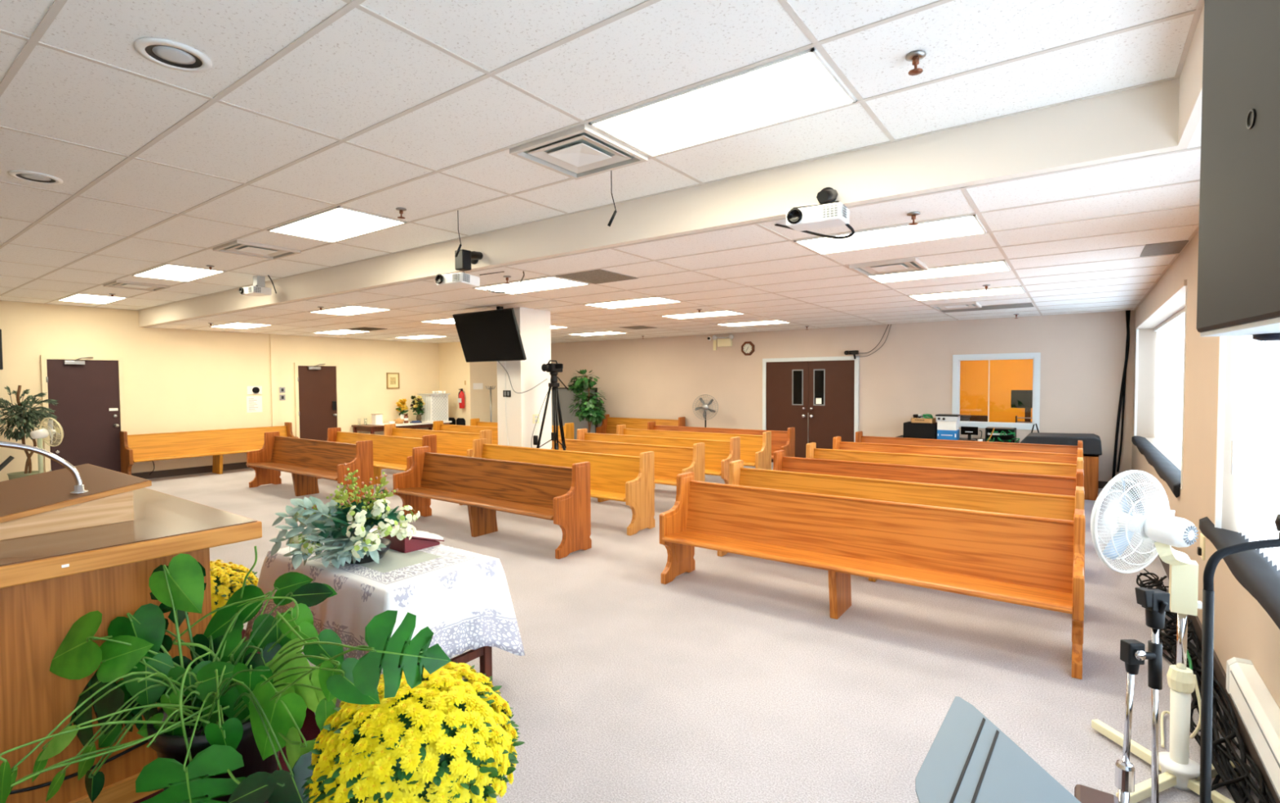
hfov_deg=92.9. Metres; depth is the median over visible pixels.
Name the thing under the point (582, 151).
ceiling vent
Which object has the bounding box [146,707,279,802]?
pot
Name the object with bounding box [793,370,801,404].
glass light
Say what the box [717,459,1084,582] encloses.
pew
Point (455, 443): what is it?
pew
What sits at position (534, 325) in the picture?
pillar
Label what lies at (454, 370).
wall
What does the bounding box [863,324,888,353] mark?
cable
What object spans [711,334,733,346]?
emergency light
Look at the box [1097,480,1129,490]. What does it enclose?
baseboard
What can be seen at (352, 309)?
recessed light
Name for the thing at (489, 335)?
television
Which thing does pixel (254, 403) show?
notice
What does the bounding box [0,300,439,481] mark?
wall
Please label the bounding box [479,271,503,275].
cable
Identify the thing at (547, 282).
recessed light
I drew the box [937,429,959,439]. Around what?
storage box
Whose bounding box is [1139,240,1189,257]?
ceiling vent
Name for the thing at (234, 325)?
recessed light
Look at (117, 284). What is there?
ceiling vent
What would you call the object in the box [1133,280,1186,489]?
window
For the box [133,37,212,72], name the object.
recessed light
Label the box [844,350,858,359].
camera
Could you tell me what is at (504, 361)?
cable
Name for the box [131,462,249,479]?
baseboard
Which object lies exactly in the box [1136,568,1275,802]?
cable tangle
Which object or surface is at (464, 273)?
vent grille
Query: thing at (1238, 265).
television
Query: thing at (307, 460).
pew
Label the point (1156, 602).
microphone stand
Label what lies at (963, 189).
ceiling grid
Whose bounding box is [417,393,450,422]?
box
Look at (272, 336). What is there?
trim
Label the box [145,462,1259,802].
floor
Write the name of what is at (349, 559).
bowl
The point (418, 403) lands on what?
flower vase
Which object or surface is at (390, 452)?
pew
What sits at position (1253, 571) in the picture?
cloth
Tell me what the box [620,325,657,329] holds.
ceiling vent
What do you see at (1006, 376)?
wall
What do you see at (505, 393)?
wall switch
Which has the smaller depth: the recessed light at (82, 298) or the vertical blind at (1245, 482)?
the vertical blind at (1245, 482)
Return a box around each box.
[371,413,382,424]
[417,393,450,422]
[713,339,716,350]
[937,421,959,431]
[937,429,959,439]
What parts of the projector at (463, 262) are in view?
mount arm, wall plate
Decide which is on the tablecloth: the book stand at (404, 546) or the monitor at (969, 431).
the book stand at (404, 546)
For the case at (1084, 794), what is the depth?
1.38 m
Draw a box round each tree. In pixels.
[0,385,58,479]
[567,369,607,432]
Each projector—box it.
[238,275,276,297]
[435,248,482,288]
[786,186,849,231]
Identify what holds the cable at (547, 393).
attached to the tripod
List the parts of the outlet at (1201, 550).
plate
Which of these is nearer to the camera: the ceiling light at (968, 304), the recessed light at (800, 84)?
the recessed light at (800, 84)
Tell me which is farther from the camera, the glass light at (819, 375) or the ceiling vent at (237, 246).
the glass light at (819, 375)
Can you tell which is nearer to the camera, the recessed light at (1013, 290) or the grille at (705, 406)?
the recessed light at (1013, 290)
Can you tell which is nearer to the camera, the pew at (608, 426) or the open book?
the open book
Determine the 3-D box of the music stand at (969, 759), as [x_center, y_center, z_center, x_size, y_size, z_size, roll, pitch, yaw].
[0.532,1.124,0.736,0.418,1.153,0.686,1,2,36]
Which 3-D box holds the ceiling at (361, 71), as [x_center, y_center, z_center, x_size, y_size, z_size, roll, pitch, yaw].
[-5.088,-1.484,4.387,14.099,0.074,6.064,1,2,36]
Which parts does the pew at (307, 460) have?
seat, backrest, rail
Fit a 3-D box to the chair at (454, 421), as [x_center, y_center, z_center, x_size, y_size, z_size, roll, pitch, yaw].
[-4.979,0.826,15.764,0.353,0.809,0.290,1,2,36]
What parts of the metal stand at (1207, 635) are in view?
bent arm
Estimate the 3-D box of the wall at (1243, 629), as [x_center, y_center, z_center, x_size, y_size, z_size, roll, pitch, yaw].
[3.506,0.017,3.418,0.372,3.153,14.480,1,2,36]
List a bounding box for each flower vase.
[395,399,408,422]
[409,395,425,422]
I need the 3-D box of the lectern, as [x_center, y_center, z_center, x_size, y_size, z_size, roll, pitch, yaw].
[-2.884,0.915,2.319,1.899,1.138,1.897,1,2,36]
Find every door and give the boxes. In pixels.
[40,355,125,472]
[293,362,340,440]
[762,355,859,462]
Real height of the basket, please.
0.093 m
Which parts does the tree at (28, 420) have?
pot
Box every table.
[351,422,449,434]
[448,646,492,684]
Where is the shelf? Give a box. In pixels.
[1016,417,1031,418]
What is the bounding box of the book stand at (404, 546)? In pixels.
[382,533,439,553]
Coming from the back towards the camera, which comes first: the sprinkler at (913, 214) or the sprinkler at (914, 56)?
the sprinkler at (913, 214)
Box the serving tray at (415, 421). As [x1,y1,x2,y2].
[409,420,422,423]
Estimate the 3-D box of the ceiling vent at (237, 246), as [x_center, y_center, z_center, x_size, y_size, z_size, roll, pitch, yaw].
[-3.792,-1.496,6.027,0.567,0.028,0.567,1,2,36]
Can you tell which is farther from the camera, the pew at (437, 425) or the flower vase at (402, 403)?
the flower vase at (402, 403)
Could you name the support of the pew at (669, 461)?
on the floor
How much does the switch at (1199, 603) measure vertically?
0.028 m
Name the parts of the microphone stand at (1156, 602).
boom arm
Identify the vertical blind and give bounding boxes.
[1154,314,1184,457]
[1238,335,1279,570]
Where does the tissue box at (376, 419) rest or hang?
on the table runner
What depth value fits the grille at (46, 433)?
8.93 m
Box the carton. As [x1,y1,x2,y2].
[911,417,935,423]
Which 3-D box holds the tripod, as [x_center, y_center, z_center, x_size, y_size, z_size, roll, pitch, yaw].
[-1.258,0.520,8.569,0.575,1.860,0.505,1,2,25]
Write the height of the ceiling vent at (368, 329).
0.007 m
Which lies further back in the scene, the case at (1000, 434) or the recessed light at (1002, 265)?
the case at (1000, 434)
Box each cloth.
[1131,435,1181,497]
[1199,516,1279,629]
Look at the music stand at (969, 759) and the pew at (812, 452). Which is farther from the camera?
the pew at (812, 452)
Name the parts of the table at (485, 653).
leg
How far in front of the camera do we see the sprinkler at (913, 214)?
3.77 m
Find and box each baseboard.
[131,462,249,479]
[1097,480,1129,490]
[1129,482,1279,802]
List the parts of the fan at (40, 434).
motor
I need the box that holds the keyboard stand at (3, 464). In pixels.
[0,455,14,471]
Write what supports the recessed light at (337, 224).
in the ceiling at (361, 71)
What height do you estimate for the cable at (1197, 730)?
0.459 m
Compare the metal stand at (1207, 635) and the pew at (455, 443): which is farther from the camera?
the pew at (455, 443)
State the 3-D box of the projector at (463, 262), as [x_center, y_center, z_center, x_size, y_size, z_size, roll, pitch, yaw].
[-1.535,-1.174,5.315,0.309,0.357,0.415,1,2,27]
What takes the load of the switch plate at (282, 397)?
attached to the wall at (175, 380)
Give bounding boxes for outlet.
[532,413,538,423]
[1196,533,1205,560]
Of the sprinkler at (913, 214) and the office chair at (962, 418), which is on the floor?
the office chair at (962, 418)
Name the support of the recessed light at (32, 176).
in the ceiling at (361, 71)
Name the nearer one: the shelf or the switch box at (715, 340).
the shelf
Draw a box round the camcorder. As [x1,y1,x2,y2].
[541,360,563,372]
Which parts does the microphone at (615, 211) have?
cord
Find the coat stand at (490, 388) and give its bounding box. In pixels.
[485,386,495,422]
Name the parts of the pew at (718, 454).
rail, backrest, seat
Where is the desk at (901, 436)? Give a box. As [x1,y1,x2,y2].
[896,435,1019,443]
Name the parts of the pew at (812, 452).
rail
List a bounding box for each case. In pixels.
[985,426,1019,443]
[1074,784,1119,802]
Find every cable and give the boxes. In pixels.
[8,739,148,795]
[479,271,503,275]
[483,271,524,293]
[497,361,547,393]
[504,360,508,445]
[531,392,553,449]
[774,223,854,239]
[855,324,891,357]
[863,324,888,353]
[1111,310,1130,488]
[1160,674,1200,747]
[1186,649,1192,670]
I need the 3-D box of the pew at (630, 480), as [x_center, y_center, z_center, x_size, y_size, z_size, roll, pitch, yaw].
[-1.201,1.023,7.846,3.019,0.902,0.544,1,2,36]
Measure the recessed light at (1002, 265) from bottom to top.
0.011 m
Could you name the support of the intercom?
attached to the wall at (175, 380)
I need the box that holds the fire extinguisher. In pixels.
[457,388,465,408]
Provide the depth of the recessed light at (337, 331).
12.22 m
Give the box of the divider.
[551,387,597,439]
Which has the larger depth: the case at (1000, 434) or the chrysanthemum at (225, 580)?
the case at (1000, 434)
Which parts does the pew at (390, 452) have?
backrest, rail, seat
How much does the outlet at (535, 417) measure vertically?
0.130 m
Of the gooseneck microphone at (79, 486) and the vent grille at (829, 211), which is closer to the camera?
the gooseneck microphone at (79, 486)
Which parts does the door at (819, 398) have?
light frame, light frame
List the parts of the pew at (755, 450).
backrest, rail, seat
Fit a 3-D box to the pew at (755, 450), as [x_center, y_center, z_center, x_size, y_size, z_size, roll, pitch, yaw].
[0.762,0.920,10.556,3.019,0.902,0.544,1,2,36]
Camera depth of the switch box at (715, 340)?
13.48 m
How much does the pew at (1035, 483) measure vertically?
0.902 m
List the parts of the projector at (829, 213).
mount arm, wall plate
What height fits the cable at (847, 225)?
0.242 m
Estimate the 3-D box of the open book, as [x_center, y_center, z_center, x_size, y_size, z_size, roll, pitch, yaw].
[-1.366,0.797,3.669,0.286,0.104,0.248,1,2,36]
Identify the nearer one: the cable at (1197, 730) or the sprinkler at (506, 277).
the cable at (1197, 730)
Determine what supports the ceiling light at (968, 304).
in the ceiling at (1183, 166)
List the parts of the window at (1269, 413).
frame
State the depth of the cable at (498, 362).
8.42 m
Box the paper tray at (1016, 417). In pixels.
[1015,415,1031,422]
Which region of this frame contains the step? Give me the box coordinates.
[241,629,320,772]
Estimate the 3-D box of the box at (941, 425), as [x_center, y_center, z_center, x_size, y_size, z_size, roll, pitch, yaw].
[5.219,0.403,10.309,0.288,0.149,0.279,1,2,36]
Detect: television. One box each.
[453,306,526,362]
[1196,0,1279,341]
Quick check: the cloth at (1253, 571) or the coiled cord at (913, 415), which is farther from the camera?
the coiled cord at (913, 415)
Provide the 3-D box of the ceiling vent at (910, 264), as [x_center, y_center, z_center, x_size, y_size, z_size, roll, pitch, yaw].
[2.272,-1.220,5.545,0.558,0.028,0.558,1,2,36]
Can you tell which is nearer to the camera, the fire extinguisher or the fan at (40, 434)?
the fan at (40, 434)
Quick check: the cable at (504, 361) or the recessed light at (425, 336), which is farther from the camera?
the recessed light at (425, 336)
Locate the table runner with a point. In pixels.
(408, 423)
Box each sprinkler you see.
[206,265,214,272]
[395,207,406,218]
[503,275,511,284]
[905,49,926,75]
[906,211,920,226]
[982,284,990,292]
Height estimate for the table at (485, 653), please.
0.737 m
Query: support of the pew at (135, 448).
on the floor
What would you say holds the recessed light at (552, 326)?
in the ceiling at (1183, 166)
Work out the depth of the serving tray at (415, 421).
14.65 m
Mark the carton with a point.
(913, 420)
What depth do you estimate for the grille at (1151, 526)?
2.57 m
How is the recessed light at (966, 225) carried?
in the ceiling at (1183, 166)
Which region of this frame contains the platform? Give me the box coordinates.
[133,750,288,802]
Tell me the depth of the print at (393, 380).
15.02 m
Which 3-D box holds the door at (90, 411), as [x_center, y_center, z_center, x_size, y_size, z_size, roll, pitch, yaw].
[-9.406,0.333,10.347,0.169,2.213,1.051,1,2,36]
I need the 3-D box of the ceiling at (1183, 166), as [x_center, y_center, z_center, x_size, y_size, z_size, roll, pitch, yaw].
[-2.396,-1.312,7.643,14.648,0.074,14.480,1,2,36]
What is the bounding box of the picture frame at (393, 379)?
[386,373,399,388]
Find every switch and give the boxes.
[502,390,511,397]
[1197,600,1202,609]
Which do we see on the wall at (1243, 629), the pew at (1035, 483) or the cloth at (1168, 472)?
the cloth at (1168, 472)
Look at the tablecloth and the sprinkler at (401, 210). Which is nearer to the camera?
the tablecloth
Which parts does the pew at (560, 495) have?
seat, backrest, rail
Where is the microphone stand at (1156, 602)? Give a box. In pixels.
[1114,587,1169,802]
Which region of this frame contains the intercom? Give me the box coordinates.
[246,386,262,394]
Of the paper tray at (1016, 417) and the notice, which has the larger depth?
the notice
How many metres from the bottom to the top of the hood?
0.108 m
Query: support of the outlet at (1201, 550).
attached to the wall at (1243, 629)
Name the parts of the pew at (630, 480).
backrest, rail, seat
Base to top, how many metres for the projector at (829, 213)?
0.294 m
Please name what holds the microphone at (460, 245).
hanging from the ceiling at (361, 71)
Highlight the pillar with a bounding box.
[497,306,551,449]
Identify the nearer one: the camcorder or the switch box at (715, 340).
the camcorder
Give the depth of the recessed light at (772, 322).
10.96 m
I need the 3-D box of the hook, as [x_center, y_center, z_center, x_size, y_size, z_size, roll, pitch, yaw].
[6.197,0.421,9.543,0.112,0.155,0.022,1,2,36]
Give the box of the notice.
[246,395,262,413]
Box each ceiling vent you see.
[103,280,169,291]
[212,240,300,259]
[346,327,386,331]
[509,124,648,179]
[555,269,637,284]
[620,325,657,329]
[848,257,928,276]
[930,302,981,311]
[939,302,1033,312]
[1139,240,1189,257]
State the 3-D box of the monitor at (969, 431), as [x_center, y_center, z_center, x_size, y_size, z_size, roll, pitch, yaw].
[5.470,0.534,10.103,0.251,0.232,0.140,1,2,36]
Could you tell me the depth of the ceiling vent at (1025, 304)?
8.73 m
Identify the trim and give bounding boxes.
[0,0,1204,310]
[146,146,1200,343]
[269,333,278,426]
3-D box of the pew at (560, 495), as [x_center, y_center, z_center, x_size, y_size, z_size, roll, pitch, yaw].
[-1.784,1.059,6.890,2.777,0.902,0.544,1,2,36]
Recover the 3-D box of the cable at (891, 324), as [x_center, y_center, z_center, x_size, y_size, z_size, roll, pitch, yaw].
[4.402,-1.143,11.480,0.638,0.591,0.029,1,2,32]
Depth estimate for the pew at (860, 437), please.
8.80 m
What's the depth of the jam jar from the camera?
14.66 m
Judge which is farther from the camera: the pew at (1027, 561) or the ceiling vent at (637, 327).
the ceiling vent at (637, 327)
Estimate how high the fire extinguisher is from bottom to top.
0.502 m
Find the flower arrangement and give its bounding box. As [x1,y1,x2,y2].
[268,462,420,569]
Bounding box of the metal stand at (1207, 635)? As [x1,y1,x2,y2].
[1199,514,1279,802]
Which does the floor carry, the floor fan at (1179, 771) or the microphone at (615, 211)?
the floor fan at (1179, 771)
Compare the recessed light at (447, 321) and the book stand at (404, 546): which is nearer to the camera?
the book stand at (404, 546)
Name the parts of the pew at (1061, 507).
backrest, rail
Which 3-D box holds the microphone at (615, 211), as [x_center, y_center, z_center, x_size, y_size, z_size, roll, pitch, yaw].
[-0.174,-1.276,3.795,0.067,0.363,0.031,1,2,36]
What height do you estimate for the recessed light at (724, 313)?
0.011 m
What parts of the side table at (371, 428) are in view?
leg, leg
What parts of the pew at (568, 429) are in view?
rail, backrest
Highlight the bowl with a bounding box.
[345,537,391,564]
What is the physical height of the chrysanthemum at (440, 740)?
0.801 m
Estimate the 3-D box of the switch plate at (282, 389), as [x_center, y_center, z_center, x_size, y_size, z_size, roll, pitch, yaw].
[-7.609,-0.245,12.946,0.017,0.121,0.112,1,2,36]
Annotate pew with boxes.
[120,422,298,475]
[246,431,373,503]
[317,427,436,484]
[381,423,492,469]
[392,446,591,559]
[432,420,497,444]
[458,438,655,535]
[470,418,573,439]
[551,438,705,502]
[577,428,740,488]
[595,414,685,434]
[616,424,771,470]
[647,421,795,459]
[659,471,1085,679]
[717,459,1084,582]
[773,449,1084,496]
[805,442,1083,477]
[832,436,1083,464]
[855,431,1083,453]
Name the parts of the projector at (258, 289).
mount arm, power cord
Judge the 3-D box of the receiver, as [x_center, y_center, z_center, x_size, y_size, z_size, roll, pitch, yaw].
[5.213,0.275,10.297,0.344,0.107,0.316,1,2,36]
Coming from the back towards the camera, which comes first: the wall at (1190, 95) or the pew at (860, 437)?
the pew at (860, 437)
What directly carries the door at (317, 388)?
in the wall at (175, 380)
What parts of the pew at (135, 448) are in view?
seat, rail, backrest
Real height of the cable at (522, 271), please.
0.250 m
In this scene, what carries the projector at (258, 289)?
attached to the ceiling at (361, 71)
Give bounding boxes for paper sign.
[472,382,483,389]
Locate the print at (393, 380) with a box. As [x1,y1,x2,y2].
[390,377,395,384]
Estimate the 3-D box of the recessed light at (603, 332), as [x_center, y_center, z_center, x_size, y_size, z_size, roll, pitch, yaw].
[-0.922,-1.462,13.103,1.181,0.011,0.572,1,2,36]
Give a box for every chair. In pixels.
[448,417,456,425]
[456,417,465,425]
[960,414,987,422]
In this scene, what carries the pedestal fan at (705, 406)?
on the floor
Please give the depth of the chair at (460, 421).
15.59 m
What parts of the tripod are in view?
leg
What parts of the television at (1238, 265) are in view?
plate, foot knob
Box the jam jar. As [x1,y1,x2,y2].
[404,413,408,423]
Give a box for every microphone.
[0,441,88,494]
[454,210,462,257]
[607,170,617,226]
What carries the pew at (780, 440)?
on the floor
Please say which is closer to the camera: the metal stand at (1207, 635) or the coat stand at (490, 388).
the metal stand at (1207, 635)
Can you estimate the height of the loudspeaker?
0.270 m
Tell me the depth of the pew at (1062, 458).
7.91 m
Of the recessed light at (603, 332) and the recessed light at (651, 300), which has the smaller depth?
the recessed light at (651, 300)
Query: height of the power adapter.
0.130 m
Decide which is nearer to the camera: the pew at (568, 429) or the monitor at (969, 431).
the monitor at (969, 431)
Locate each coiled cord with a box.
[912,414,923,418]
[922,413,933,418]
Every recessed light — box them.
[8,169,62,184]
[57,293,126,304]
[132,263,225,281]
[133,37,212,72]
[211,322,272,328]
[267,206,406,242]
[308,305,391,315]
[312,329,369,334]
[394,334,448,338]
[421,318,454,324]
[473,275,589,294]
[551,325,566,328]
[568,331,625,336]
[583,296,681,308]
[588,47,856,156]
[661,310,744,319]
[716,320,791,326]
[794,214,986,254]
[867,260,1010,283]
[907,286,1025,301]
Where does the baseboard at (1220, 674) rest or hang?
attached to the wall at (1243, 629)
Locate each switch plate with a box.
[279,386,284,392]
[279,394,285,400]
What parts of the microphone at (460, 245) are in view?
cord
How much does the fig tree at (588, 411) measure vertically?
2.021 m
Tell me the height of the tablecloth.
0.563 m
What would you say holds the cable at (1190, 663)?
on the cable tangle
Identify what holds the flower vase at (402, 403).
on the table runner
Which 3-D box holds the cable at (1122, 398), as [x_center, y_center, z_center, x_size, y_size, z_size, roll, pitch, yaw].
[7.400,-0.017,9.366,0.189,2.753,0.046,1,2,36]
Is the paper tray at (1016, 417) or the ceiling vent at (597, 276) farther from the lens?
the paper tray at (1016, 417)
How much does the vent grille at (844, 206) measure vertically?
0.064 m
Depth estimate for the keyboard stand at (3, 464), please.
5.94 m
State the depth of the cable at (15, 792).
2.11 m
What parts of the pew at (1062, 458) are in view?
rail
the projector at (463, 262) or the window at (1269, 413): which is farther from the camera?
the projector at (463, 262)
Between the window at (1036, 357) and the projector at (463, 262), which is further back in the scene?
the window at (1036, 357)
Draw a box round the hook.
[1031,423,1039,432]
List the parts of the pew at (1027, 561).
seat, backrest, rail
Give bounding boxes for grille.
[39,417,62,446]
[40,417,63,446]
[452,273,459,281]
[462,273,470,282]
[695,395,715,417]
[822,204,837,217]
[843,204,846,217]
[1090,470,1166,572]
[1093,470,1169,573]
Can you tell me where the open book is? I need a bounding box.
[384,527,444,542]
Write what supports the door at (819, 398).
in the wall at (1082, 355)
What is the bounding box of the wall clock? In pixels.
[741,341,754,355]
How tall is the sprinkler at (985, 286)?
0.072 m
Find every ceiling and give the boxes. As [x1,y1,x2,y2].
[0,0,1198,310]
[149,117,1201,343]
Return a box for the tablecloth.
[243,528,524,674]
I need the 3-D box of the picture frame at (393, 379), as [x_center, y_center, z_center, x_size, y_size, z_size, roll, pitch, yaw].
[-6.095,-0.514,15.022,0.028,0.391,0.335,1,2,36]
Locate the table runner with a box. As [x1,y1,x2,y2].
[367,421,452,426]
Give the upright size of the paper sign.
0.158 m
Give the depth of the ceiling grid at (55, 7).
2.92 m
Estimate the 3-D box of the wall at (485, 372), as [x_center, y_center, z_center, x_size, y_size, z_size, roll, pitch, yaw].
[-3.715,-0.223,16.279,0.093,2.855,1.888,1,2,36]
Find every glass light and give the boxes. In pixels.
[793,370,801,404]
[814,370,823,404]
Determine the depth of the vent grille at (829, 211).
3.22 m
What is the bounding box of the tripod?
[536,372,568,450]
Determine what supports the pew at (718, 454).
on the floor
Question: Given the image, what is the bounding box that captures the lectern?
[0,463,262,802]
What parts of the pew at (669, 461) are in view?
backrest, rail, seat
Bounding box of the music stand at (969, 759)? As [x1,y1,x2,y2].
[915,696,1080,802]
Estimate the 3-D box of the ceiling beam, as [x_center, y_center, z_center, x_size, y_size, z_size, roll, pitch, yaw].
[-3.283,-1.429,6.850,14.136,0.372,0.074,1,2,36]
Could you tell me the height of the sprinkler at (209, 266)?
0.072 m
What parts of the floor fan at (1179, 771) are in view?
oscillation knob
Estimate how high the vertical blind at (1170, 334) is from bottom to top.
1.497 m
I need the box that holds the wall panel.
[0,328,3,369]
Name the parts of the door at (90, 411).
closer arm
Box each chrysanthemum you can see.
[209,560,258,626]
[301,662,524,802]
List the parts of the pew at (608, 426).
backrest, rail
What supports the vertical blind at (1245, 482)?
attached to the window at (1269, 413)
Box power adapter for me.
[533,435,537,444]
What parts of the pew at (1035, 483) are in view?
rail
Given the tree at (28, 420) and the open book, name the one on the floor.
the tree at (28, 420)
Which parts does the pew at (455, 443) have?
rail, backrest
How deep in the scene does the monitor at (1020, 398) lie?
11.36 m
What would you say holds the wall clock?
attached to the wall at (1082, 355)
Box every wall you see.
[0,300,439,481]
[438,342,474,426]
[473,361,497,422]
[551,310,1134,483]
[960,359,1033,423]
[1131,230,1279,708]
[1177,4,1204,145]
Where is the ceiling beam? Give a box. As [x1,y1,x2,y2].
[138,78,1188,327]
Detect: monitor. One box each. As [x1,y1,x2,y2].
[960,426,977,440]
[1010,390,1032,422]
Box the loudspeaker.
[902,422,937,439]
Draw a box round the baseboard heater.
[1226,657,1279,800]
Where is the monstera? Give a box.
[0,546,451,802]
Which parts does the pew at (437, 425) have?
rail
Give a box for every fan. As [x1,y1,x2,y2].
[30,417,63,473]
[693,395,718,427]
[1090,470,1240,802]
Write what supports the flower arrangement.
on the tablecloth
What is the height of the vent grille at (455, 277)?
0.060 m
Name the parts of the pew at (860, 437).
rail, backrest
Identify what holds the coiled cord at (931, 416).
in the carton
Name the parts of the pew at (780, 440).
backrest, rail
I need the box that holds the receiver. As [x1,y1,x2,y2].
[935,413,960,422]
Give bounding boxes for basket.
[393,419,404,423]
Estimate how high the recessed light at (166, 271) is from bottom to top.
0.011 m
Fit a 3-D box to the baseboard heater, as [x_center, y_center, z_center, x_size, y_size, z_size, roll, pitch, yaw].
[1.361,1.337,0.874,0.082,0.159,4.790,1,2,36]
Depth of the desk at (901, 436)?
10.37 m
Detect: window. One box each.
[951,352,1040,430]
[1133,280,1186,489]
[1214,335,1279,570]
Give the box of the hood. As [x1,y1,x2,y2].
[541,364,550,371]

